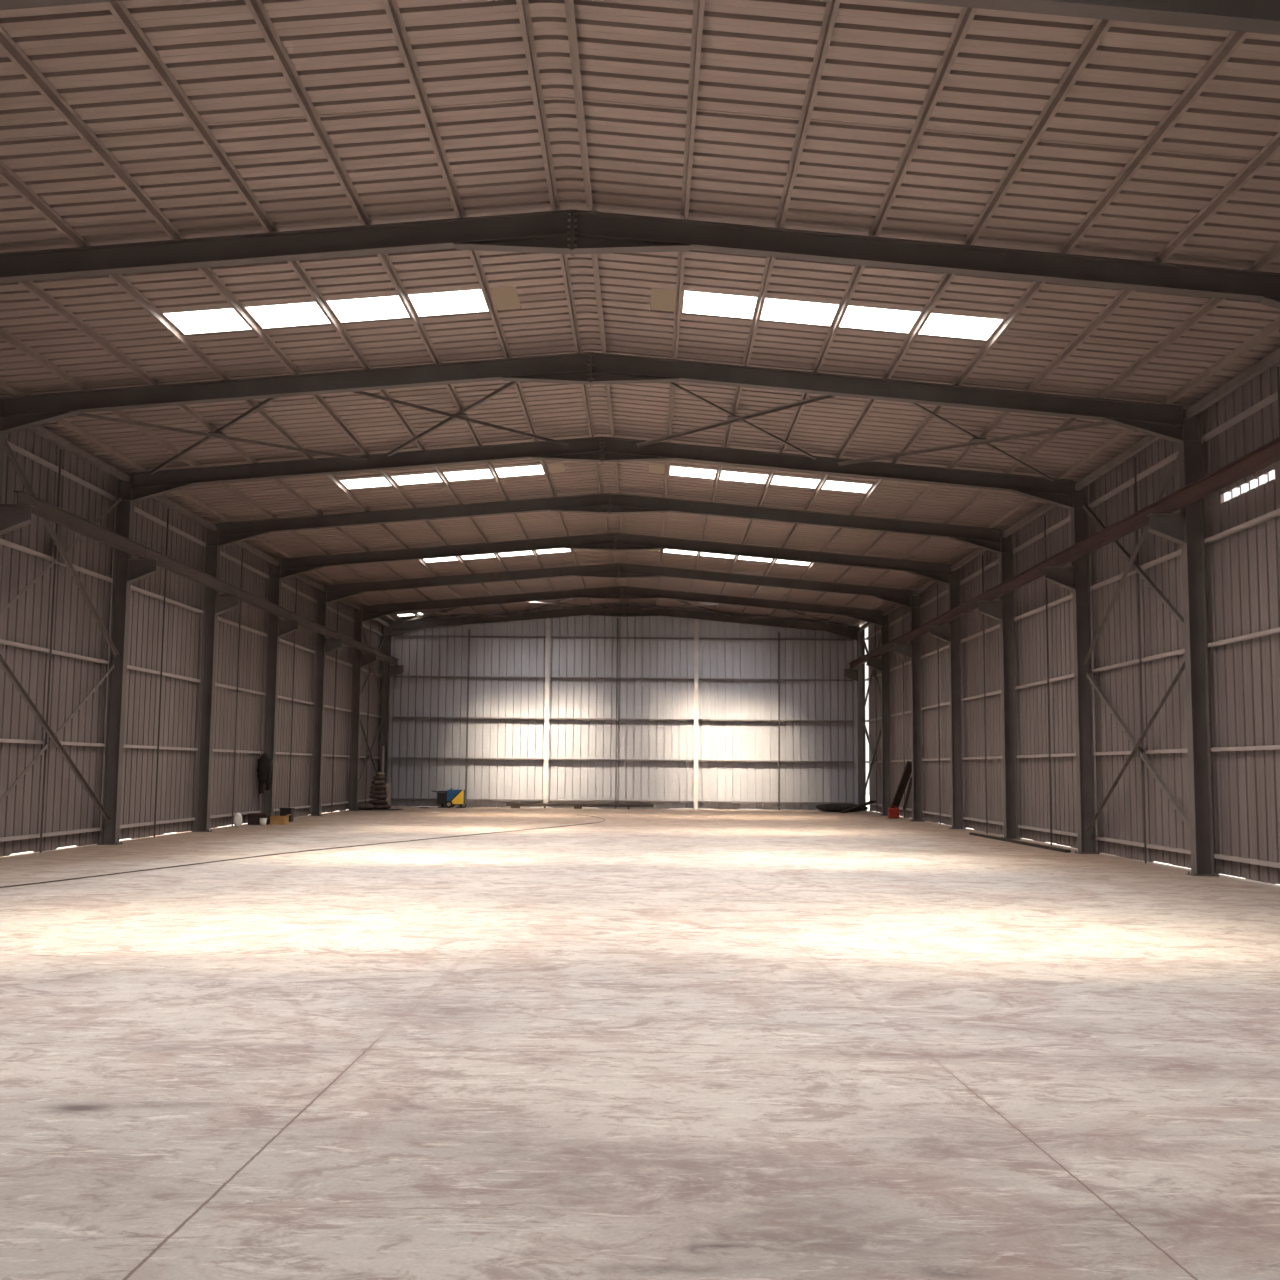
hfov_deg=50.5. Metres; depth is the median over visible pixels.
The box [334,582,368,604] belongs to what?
purlin
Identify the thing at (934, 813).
wall rail
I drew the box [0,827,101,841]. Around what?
wall rail
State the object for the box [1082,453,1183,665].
brace
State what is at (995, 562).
wall rail
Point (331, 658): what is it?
wall rail
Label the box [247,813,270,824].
crate
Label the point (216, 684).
wall rail
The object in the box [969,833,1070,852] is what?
bar
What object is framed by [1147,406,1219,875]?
steel column
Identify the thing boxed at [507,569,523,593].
purlin
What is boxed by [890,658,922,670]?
wall rail
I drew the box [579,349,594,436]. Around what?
purlin
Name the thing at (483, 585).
purlin
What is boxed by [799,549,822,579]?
purlin
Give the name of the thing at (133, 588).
wall rail
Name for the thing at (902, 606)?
bar
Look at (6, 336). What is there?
purlin
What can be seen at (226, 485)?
purlin
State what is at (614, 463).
purlin
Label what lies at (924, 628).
beam
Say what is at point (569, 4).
purlin
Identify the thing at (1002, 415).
purlin
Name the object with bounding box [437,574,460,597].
purlin
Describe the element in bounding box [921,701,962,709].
wall rail
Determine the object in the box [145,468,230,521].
purlin
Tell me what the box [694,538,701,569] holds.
purlin
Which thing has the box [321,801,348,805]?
wall rail
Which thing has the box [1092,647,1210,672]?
wall rail
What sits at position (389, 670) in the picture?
steel column
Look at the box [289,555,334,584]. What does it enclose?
purlin
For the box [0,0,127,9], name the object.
rafter
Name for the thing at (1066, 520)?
wall rail
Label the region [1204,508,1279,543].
wall rail
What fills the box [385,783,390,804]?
rag
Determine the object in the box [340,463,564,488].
skylight
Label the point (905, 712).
wall rail
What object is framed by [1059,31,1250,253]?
purlin
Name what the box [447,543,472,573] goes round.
purlin
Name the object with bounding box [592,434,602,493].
purlin
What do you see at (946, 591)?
wall rail
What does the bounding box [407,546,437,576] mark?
purlin
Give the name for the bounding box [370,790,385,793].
sack
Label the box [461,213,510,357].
purlin
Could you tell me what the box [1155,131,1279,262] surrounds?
purlin
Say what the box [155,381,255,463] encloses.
purlin
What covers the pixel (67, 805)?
wall
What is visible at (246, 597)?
beam
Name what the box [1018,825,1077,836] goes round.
wall rail
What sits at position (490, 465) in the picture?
purlin
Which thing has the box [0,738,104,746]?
wall rail
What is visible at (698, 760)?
wall rail
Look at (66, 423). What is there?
purlin
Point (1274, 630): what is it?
wall rail
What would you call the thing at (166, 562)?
beam
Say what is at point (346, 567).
purlin
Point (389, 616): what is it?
purlin
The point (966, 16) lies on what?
purlin
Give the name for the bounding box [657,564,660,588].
purlin
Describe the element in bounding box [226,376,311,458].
purlin
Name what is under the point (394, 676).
wall rail
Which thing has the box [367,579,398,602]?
purlin
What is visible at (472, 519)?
purlin
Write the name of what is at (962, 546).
purlin
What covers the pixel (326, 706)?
wall rail
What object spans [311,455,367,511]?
purlin
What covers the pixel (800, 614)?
brace
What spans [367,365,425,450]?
purlin
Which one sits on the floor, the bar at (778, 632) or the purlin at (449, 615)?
the bar at (778, 632)
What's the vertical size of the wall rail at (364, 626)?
0.065 m
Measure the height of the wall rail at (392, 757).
0.065 m
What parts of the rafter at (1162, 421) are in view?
plate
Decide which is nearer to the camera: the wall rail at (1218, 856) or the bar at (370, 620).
the wall rail at (1218, 856)
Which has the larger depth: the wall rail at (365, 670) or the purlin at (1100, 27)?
the wall rail at (365, 670)
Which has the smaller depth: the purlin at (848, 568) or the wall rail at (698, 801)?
the purlin at (848, 568)
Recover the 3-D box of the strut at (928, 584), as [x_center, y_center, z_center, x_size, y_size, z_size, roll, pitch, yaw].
[9.526,-1.875,44.358,0.100,0.140,5.960,0,-5,0]
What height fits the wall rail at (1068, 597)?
0.065 m
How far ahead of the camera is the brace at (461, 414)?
26.50 m
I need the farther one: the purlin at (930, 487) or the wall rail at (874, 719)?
the wall rail at (874, 719)
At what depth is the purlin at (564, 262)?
20.98 m
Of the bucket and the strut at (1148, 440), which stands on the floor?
the bucket
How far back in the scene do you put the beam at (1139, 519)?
25.95 m
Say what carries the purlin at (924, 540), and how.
on the rafter at (981, 537)
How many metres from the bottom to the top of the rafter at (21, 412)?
1.486 m
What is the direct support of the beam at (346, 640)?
on the steel column at (324, 646)
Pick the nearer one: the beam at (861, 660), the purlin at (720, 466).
the purlin at (720, 466)
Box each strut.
[27,425,130,482]
[152,495,217,530]
[236,541,278,565]
[295,574,324,591]
[339,598,360,610]
[373,618,389,626]
[859,622,871,630]
[882,604,900,615]
[912,580,937,595]
[951,548,985,570]
[1002,503,1055,537]
[1074,435,1159,490]
[1184,347,1279,418]
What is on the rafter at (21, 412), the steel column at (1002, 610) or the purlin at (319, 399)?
the purlin at (319, 399)
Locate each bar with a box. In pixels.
[39,450,61,852]
[154,509,168,837]
[232,549,242,826]
[289,579,296,807]
[331,601,338,812]
[365,620,370,803]
[465,630,469,806]
[506,803,653,806]
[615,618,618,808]
[778,632,779,809]
[875,625,876,812]
[902,606,904,817]
[937,584,940,824]
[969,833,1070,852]
[982,555,987,833]
[1044,515,1051,845]
[1134,458,1146,862]
[1277,367,1279,436]
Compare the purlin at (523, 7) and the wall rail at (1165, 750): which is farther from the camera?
the wall rail at (1165, 750)
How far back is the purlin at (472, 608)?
57.48 m
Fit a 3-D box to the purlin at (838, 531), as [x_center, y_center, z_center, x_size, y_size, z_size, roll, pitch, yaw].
[5.563,-3.006,38.456,0.100,0.103,5.990,0,-5,0]
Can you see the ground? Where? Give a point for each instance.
(867, 796)
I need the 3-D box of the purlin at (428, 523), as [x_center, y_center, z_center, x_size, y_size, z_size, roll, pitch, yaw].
[-5.905,-3.208,38.525,0.100,0.103,5.990,0,-5,0]
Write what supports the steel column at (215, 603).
on the floor
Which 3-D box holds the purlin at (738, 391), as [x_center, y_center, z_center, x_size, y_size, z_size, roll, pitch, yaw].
[1.837,-4.496,26.560,0.100,0.103,5.990,0,-5,0]
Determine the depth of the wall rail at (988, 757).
38.16 m
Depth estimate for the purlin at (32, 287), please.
20.67 m
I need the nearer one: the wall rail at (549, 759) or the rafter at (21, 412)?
the rafter at (21, 412)
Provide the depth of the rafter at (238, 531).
35.51 m
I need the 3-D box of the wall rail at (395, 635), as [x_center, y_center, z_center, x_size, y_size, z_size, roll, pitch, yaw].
[-7.411,-0.151,59.410,6.580,0.065,0.205,0,-5,0]
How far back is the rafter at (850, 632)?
59.32 m
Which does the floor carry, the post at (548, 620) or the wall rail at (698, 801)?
the post at (548, 620)
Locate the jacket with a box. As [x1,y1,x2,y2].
[257,748,272,793]
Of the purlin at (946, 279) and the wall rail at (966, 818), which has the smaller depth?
the purlin at (946, 279)
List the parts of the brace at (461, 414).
gusset plate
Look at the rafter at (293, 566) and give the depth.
41.48 m
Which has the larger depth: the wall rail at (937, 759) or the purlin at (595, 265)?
the wall rail at (937, 759)
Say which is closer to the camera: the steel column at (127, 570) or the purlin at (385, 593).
the steel column at (127, 570)
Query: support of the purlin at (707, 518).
on the rafter at (981, 537)
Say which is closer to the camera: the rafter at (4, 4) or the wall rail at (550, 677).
the rafter at (4, 4)
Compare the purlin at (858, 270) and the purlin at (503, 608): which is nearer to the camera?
the purlin at (858, 270)
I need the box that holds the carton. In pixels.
[270,814,290,824]
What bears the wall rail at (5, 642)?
attached to the wall at (67, 805)
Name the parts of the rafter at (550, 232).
plate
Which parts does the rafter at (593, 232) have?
plate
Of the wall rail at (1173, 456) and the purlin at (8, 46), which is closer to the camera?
the purlin at (8, 46)
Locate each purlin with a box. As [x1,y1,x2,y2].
[0,26,181,239]
[0,160,86,246]
[0,327,86,390]
[0,379,20,395]
[18,281,156,385]
[18,392,145,471]
[83,242,228,379]
[84,387,199,467]
[104,1,275,232]
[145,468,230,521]
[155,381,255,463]
[178,235,298,374]
[198,464,274,518]
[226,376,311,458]
[229,519,289,557]
[244,0,370,224]
[254,460,321,514]
[272,228,369,368]
[273,516,327,554]
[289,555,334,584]
[296,370,368,454]
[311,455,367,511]
[320,512,367,551]
[327,552,367,581]
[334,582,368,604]
[367,221,440,363]
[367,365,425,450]
[367,451,415,507]
[367,508,407,548]
[367,549,402,578]
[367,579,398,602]
[369,603,396,621]
[382,0,464,217]
[398,601,422,619]
[402,577,429,600]
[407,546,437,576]
[414,505,448,545]
[423,447,461,503]
[429,598,451,617]
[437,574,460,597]
[438,360,481,445]
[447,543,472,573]
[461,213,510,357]
[461,501,488,542]
[461,596,479,613]
[472,571,492,595]
[480,443,509,500]
[487,540,508,570]
[492,594,507,612]
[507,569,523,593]
[508,354,536,441]
[508,498,528,539]
[516,0,559,210]
[523,591,534,610]
[528,537,543,568]
[536,438,555,496]
[542,566,554,590]
[554,494,568,535]
[556,206,581,352]
[564,0,592,210]
[568,534,578,565]
[577,563,585,588]
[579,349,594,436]
[586,206,606,352]
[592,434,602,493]
[601,349,614,437]
[601,490,608,532]
[608,531,613,562]
[610,434,619,493]
[616,490,623,533]
[621,531,625,562]
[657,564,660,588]
[659,534,662,566]
[661,495,665,536]
[663,439,669,497]
[667,355,675,442]
[672,215,685,359]
[680,0,704,219]
[688,567,694,591]
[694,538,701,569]
[701,499,711,540]
[710,444,724,501]
[720,571,729,594]
[723,362,744,447]
[729,542,741,572]
[741,503,758,544]
[741,596,751,614]
[742,223,778,365]
[751,574,764,597]
[757,450,780,506]
[764,546,781,575]
[768,599,782,615]
[775,0,840,227]
[779,368,815,452]
[781,508,804,547]
[782,577,799,600]
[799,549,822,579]
[804,455,837,510]
[813,232,872,372]
[813,580,835,603]
[822,512,851,551]
[825,605,845,622]
[835,375,885,458]
[835,553,862,582]
[844,584,870,606]
[851,460,893,514]
[851,607,874,625]
[862,516,898,555]
[869,557,902,585]
[870,7,977,236]
[875,587,903,609]
[884,240,967,378]
[892,381,956,463]
[898,465,950,519]
[902,521,945,559]
[902,560,940,588]
[940,525,990,562]
[945,470,1006,523]
[949,388,1027,468]
[955,249,1062,385]
[965,19,1113,244]
[989,475,1060,527]
[1006,394,1098,473]
[1025,257,1158,391]
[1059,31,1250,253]
[1059,400,1165,478]
[1097,266,1253,398]
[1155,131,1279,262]
[1164,317,1279,404]
[1250,241,1279,270]
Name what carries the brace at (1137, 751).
attached to the steel column at (1185, 528)
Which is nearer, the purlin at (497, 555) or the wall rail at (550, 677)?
the purlin at (497, 555)
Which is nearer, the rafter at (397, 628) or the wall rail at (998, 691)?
the wall rail at (998, 691)
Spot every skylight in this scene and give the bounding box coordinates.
[164,287,520,333]
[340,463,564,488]
[398,613,422,615]
[423,548,585,562]
[648,549,809,565]
[649,464,871,492]
[650,288,1001,339]
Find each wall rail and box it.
[0,538,112,581]
[0,639,108,663]
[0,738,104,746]
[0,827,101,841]
[7,441,116,500]
[106,664,200,681]
[110,581,203,613]
[114,499,205,545]
[120,817,194,827]
[124,745,197,750]
[198,682,265,694]
[201,613,267,635]
[204,545,269,577]
[210,810,261,817]
[213,749,263,752]
[260,805,310,810]
[262,752,311,755]
[265,636,315,652]
[265,695,313,704]
[267,577,316,601]
[312,704,350,711]
[313,653,352,666]
[315,602,353,620]
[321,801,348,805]
[323,754,349,756]
[351,666,381,676]
[352,620,382,635]
[360,712,380,717]
[391,798,542,800]
[392,757,543,759]
[393,716,544,718]
[394,676,544,678]
[395,635,545,637]
[548,800,692,801]
[549,718,693,720]
[549,759,692,760]
[550,677,693,679]
[551,636,693,638]
[698,719,853,721]
[698,760,853,762]
[698,801,853,803]
[699,638,852,640]
[699,678,852,680]
[865,625,890,639]
[865,670,891,680]
[865,716,891,721]
[889,607,921,625]
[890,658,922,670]
[890,709,923,716]
[890,759,911,761]
[920,583,961,607]
[921,641,962,657]
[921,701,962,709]
[922,758,950,760]
[922,811,950,816]
[960,551,1015,583]
[961,620,1016,641]
[961,689,1017,700]
[962,756,1002,759]
[963,817,1003,824]
[1013,506,1090,552]
[1014,589,1092,620]
[1015,672,1094,688]
[1017,753,1095,757]
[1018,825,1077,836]
[1088,439,1204,508]
[1090,542,1207,589]
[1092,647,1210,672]
[1094,749,1213,754]
[1095,836,1215,853]
[1201,391,1277,441]
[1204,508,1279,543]
[1208,627,1279,647]
[1211,745,1279,751]
[1214,854,1279,867]
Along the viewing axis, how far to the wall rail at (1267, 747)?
21.48 m
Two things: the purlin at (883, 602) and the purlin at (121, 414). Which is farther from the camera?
the purlin at (883, 602)
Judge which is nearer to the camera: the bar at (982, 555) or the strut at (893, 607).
the bar at (982, 555)
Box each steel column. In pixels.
[0,398,34,534]
[97,473,158,844]
[192,523,240,831]
[261,559,298,815]
[308,586,342,815]
[347,606,376,810]
[379,623,403,799]
[844,627,866,810]
[866,610,890,815]
[894,590,924,821]
[930,564,964,828]
[978,529,1019,838]
[1045,481,1099,853]
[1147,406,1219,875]
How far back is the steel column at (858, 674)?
58.92 m
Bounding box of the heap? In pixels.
[816,804,867,811]
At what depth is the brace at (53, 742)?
25.93 m
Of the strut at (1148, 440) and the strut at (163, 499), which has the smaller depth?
the strut at (1148, 440)
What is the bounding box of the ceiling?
[0,0,1279,625]
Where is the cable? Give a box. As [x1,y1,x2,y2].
[0,815,604,887]
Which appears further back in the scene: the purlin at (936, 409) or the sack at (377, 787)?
the sack at (377, 787)
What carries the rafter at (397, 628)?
attached to the steel column at (389, 670)
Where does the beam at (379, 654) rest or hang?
on the steel column at (360, 659)
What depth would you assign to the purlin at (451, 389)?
26.51 m
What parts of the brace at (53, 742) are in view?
gusset plate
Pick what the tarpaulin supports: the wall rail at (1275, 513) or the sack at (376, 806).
the sack at (376, 806)
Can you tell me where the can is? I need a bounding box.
[888,806,899,818]
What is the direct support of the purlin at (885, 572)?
on the rafter at (939, 572)
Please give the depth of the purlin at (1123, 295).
20.59 m
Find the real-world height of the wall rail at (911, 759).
0.065 m
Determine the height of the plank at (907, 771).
1.781 m
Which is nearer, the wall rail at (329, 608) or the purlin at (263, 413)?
the purlin at (263, 413)
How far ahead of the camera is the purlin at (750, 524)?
39.31 m
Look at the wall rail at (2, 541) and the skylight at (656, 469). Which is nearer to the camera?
the wall rail at (2, 541)
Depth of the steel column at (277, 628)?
41.14 m
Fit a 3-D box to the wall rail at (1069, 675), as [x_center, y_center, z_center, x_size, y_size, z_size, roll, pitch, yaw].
[9.694,0.957,32.031,0.103,0.065,5.980,0,-5,0]
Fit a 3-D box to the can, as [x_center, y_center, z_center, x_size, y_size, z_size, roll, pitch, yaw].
[9.217,6.256,49.339,0.397,0.455,0.252,0,-5,0]
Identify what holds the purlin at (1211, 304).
on the rafter at (593, 232)
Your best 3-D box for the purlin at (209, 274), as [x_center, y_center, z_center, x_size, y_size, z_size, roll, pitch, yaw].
[-5.984,-4.923,20.607,0.100,0.103,5.990,0,-5,0]
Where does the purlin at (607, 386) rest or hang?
on the rafter at (1162, 421)
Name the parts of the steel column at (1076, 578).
plate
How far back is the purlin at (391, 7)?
14.53 m
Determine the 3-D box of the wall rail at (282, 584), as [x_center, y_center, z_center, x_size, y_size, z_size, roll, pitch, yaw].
[-11.312,-1.620,44.424,0.103,0.065,5.980,0,-5,0]
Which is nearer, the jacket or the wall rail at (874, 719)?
the jacket
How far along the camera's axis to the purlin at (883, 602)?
51.84 m
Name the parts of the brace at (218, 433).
gusset plate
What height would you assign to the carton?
0.292 m
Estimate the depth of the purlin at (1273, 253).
17.13 m
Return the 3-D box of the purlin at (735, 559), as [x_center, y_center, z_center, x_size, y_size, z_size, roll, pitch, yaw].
[3.140,-2.665,44.461,0.100,0.103,5.990,0,-5,0]
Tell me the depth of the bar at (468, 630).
58.92 m
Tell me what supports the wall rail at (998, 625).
attached to the wall at (1242, 568)
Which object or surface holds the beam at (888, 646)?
on the steel column at (912, 651)
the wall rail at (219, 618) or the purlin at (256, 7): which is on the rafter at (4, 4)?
the purlin at (256, 7)
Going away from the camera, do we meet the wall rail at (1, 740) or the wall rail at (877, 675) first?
the wall rail at (1, 740)
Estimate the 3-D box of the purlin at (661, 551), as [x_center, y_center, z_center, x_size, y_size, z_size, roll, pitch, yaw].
[0.691,-2.895,44.494,0.100,0.103,5.990,0,-5,0]
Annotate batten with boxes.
[381,746,384,794]
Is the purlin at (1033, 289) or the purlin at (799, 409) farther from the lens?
the purlin at (799, 409)
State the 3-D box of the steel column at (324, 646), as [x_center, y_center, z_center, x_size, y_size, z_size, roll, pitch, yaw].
[-10.861,2.083,47.082,0.945,7.979,0.340,0,-5,0]
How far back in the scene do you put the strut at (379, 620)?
57.74 m
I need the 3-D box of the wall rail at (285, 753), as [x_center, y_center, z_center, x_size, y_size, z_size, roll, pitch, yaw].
[-11.359,3.676,43.917,0.103,0.065,5.980,0,-5,0]
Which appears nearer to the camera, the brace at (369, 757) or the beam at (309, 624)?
the beam at (309, 624)
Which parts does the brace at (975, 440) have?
gusset plate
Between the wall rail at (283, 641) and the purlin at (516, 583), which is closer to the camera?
the wall rail at (283, 641)
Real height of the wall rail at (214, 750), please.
0.065 m
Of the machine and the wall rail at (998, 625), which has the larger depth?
the machine
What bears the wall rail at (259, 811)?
attached to the wall at (67, 805)
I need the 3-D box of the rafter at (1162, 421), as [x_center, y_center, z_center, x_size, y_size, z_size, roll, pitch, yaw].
[4.244,-4.196,23.507,10.184,1.486,0.224,0,-5,0]
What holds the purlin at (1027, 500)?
on the rafter at (1058, 492)
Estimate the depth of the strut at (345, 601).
51.63 m
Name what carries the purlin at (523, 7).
on the rafter at (4, 4)
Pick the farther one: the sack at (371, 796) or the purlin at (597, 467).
the sack at (371, 796)
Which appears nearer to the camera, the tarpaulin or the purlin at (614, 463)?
the purlin at (614, 463)
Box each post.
[543,618,550,807]
[694,619,698,809]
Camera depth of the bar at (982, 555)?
37.96 m
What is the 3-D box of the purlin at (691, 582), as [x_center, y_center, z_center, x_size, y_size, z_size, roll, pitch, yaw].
[1.941,-2.208,50.450,0.100,0.103,5.990,0,-5,0]
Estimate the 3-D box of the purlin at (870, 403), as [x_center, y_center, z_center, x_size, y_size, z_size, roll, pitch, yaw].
[4.286,-4.265,26.527,0.100,0.103,5.990,0,-5,0]
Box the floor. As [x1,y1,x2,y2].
[0,806,1279,1279]
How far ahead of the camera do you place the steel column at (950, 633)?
40.99 m
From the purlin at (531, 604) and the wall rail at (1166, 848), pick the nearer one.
the wall rail at (1166, 848)
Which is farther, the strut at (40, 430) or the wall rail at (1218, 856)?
the strut at (40, 430)
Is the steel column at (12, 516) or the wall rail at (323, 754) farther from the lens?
the wall rail at (323, 754)
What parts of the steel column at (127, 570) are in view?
plate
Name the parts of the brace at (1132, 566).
gusset plate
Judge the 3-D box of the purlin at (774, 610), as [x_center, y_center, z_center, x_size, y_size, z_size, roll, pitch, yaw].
[5.641,-1.291,56.374,0.100,0.103,5.990,0,-5,0]
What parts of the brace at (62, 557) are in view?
gusset plate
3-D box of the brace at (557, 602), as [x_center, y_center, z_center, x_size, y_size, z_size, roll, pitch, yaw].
[-3.390,-1.526,56.436,3.937,0.483,5.717,0,-5,0]
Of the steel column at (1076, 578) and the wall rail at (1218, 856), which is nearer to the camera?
the wall rail at (1218, 856)
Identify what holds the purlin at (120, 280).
on the rafter at (550, 232)
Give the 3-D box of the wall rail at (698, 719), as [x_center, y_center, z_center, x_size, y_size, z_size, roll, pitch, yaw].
[5.907,3.505,59.002,6.720,0.065,0.205,0,-5,0]
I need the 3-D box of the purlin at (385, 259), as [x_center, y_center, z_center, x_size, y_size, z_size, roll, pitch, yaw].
[-3.531,-5.112,20.615,0.100,0.103,5.990,0,-5,0]
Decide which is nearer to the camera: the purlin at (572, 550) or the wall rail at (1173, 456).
the wall rail at (1173, 456)
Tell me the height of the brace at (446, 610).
0.550 m
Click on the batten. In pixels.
(383, 746)
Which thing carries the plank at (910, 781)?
attached to the wall rail
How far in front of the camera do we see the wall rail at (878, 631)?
56.99 m
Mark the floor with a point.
(632, 1044)
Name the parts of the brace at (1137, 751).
gusset plate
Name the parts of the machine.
yellow panel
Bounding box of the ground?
[11,795,1279,884]
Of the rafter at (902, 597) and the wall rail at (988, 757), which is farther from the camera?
the rafter at (902, 597)
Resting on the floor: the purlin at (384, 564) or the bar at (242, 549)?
the bar at (242, 549)
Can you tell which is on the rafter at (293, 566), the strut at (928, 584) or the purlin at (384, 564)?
the purlin at (384, 564)
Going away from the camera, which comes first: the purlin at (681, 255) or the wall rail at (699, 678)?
the purlin at (681, 255)
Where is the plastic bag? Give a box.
[234,813,241,826]
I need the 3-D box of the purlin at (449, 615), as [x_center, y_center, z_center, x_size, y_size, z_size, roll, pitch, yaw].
[-8.280,-1.303,56.436,0.100,0.103,5.990,0,-5,0]
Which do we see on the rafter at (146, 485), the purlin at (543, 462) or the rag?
the purlin at (543, 462)
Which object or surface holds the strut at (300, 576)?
attached to the steel column at (277, 628)
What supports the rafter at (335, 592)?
attached to the steel column at (324, 646)
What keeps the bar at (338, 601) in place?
on the floor
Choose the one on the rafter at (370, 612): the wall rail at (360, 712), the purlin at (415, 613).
the purlin at (415, 613)
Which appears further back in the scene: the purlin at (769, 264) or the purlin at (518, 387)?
the purlin at (518, 387)
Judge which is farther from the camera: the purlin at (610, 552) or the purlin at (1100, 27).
the purlin at (610, 552)
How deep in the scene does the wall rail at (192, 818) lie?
32.06 m
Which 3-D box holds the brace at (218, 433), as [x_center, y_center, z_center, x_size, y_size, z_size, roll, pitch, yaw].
[-8.264,-4.020,26.558,4.713,0.550,5.721,0,-5,0]
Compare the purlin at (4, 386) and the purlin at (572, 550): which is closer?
the purlin at (4, 386)
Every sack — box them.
[358,804,373,808]
[369,795,386,798]
[369,799,387,803]
[370,785,385,789]
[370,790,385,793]
[372,780,385,784]
[372,804,390,808]
[373,775,385,779]
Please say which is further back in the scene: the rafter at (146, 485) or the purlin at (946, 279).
the rafter at (146, 485)
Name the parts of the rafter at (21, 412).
plate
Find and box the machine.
[432,788,465,807]
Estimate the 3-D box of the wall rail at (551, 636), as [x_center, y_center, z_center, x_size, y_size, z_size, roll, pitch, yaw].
[-0.771,-0.095,59.376,6.260,0.065,0.205,0,-5,0]
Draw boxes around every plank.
[840,801,875,812]
[891,761,911,807]
[903,777,911,809]
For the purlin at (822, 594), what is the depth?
51.48 m
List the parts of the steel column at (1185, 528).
plate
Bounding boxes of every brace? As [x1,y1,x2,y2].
[0,438,121,656]
[0,654,113,821]
[77,398,367,474]
[354,381,568,455]
[358,718,383,784]
[361,629,385,712]
[400,607,507,622]
[518,598,607,613]
[637,382,834,459]
[641,599,729,615]
[741,610,846,626]
[837,403,1109,481]
[861,635,880,718]
[861,722,881,799]
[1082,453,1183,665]
[1086,661,1189,830]
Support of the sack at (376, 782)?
on the sack at (377, 787)
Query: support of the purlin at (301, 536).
on the rafter at (238, 531)
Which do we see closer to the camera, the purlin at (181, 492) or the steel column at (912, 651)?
the purlin at (181, 492)
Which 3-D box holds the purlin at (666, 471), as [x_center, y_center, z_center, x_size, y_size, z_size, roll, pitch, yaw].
[0.638,-4.039,32.549,0.100,0.103,5.990,0,-5,0]
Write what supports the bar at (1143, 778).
on the floor
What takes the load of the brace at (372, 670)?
attached to the steel column at (360, 659)
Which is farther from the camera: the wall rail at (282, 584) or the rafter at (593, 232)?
the wall rail at (282, 584)
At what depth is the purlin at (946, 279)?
20.58 m
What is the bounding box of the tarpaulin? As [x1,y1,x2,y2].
[359,809,403,809]
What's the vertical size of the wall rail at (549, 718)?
0.065 m
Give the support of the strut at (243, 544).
attached to the steel column at (215, 603)
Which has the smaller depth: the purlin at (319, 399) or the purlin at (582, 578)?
the purlin at (319, 399)
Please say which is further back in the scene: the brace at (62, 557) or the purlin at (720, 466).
the purlin at (720, 466)
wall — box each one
[0,429,382,856]
[378,603,859,809]
[868,361,1279,883]
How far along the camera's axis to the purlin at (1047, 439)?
26.96 m
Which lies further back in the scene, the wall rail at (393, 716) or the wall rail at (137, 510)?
the wall rail at (393, 716)
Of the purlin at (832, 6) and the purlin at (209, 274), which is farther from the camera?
the purlin at (209, 274)
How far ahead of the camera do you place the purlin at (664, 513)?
39.29 m
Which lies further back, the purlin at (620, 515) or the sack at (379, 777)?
the sack at (379, 777)
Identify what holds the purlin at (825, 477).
on the rafter at (1058, 492)
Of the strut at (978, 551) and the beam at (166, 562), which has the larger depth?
the strut at (978, 551)
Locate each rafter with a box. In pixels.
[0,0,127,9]
[0,209,572,283]
[0,352,590,433]
[131,437,601,501]
[218,493,609,546]
[280,533,614,578]
[326,563,618,602]
[362,586,621,621]
[391,604,623,636]
[572,209,1279,308]
[591,352,1182,442]
[602,437,1073,508]
[610,493,1000,552]
[615,533,949,584]
[619,563,910,607]
[622,586,881,625]
[624,604,857,639]
[889,0,1279,34]
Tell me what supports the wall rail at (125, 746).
attached to the wall at (67, 805)
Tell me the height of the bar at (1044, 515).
7.800 m
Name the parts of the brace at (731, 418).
gusset plate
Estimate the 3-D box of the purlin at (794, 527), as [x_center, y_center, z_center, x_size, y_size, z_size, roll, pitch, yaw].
[4.338,-3.122,38.472,0.100,0.103,5.990,0,-5,0]
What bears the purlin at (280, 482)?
on the rafter at (146, 485)
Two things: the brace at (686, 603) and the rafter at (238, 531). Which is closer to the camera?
the rafter at (238, 531)
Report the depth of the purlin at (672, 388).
26.90 m
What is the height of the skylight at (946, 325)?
0.570 m
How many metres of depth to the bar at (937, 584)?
43.90 m
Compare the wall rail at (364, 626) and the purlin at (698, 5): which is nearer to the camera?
the purlin at (698, 5)
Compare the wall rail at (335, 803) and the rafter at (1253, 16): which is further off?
the wall rail at (335, 803)
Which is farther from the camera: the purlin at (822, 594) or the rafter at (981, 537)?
the purlin at (822, 594)
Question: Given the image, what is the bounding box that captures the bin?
[279,808,294,821]
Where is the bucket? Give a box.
[259,818,266,825]
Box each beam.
[13,491,147,557]
[145,548,232,593]
[230,586,291,619]
[290,612,335,638]
[335,632,371,653]
[370,648,398,664]
[849,652,872,668]
[871,637,901,657]
[900,617,938,643]
[937,591,988,624]
[986,555,1057,600]
[1056,500,1163,565]
[1160,437,1279,512]
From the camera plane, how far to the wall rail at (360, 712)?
56.64 m
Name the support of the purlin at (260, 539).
on the rafter at (238, 531)
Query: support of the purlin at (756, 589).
on the rafter at (902, 597)
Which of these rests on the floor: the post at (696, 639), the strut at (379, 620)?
the post at (696, 639)
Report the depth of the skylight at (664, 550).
44.60 m
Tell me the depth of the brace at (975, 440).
26.44 m
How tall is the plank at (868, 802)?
0.528 m

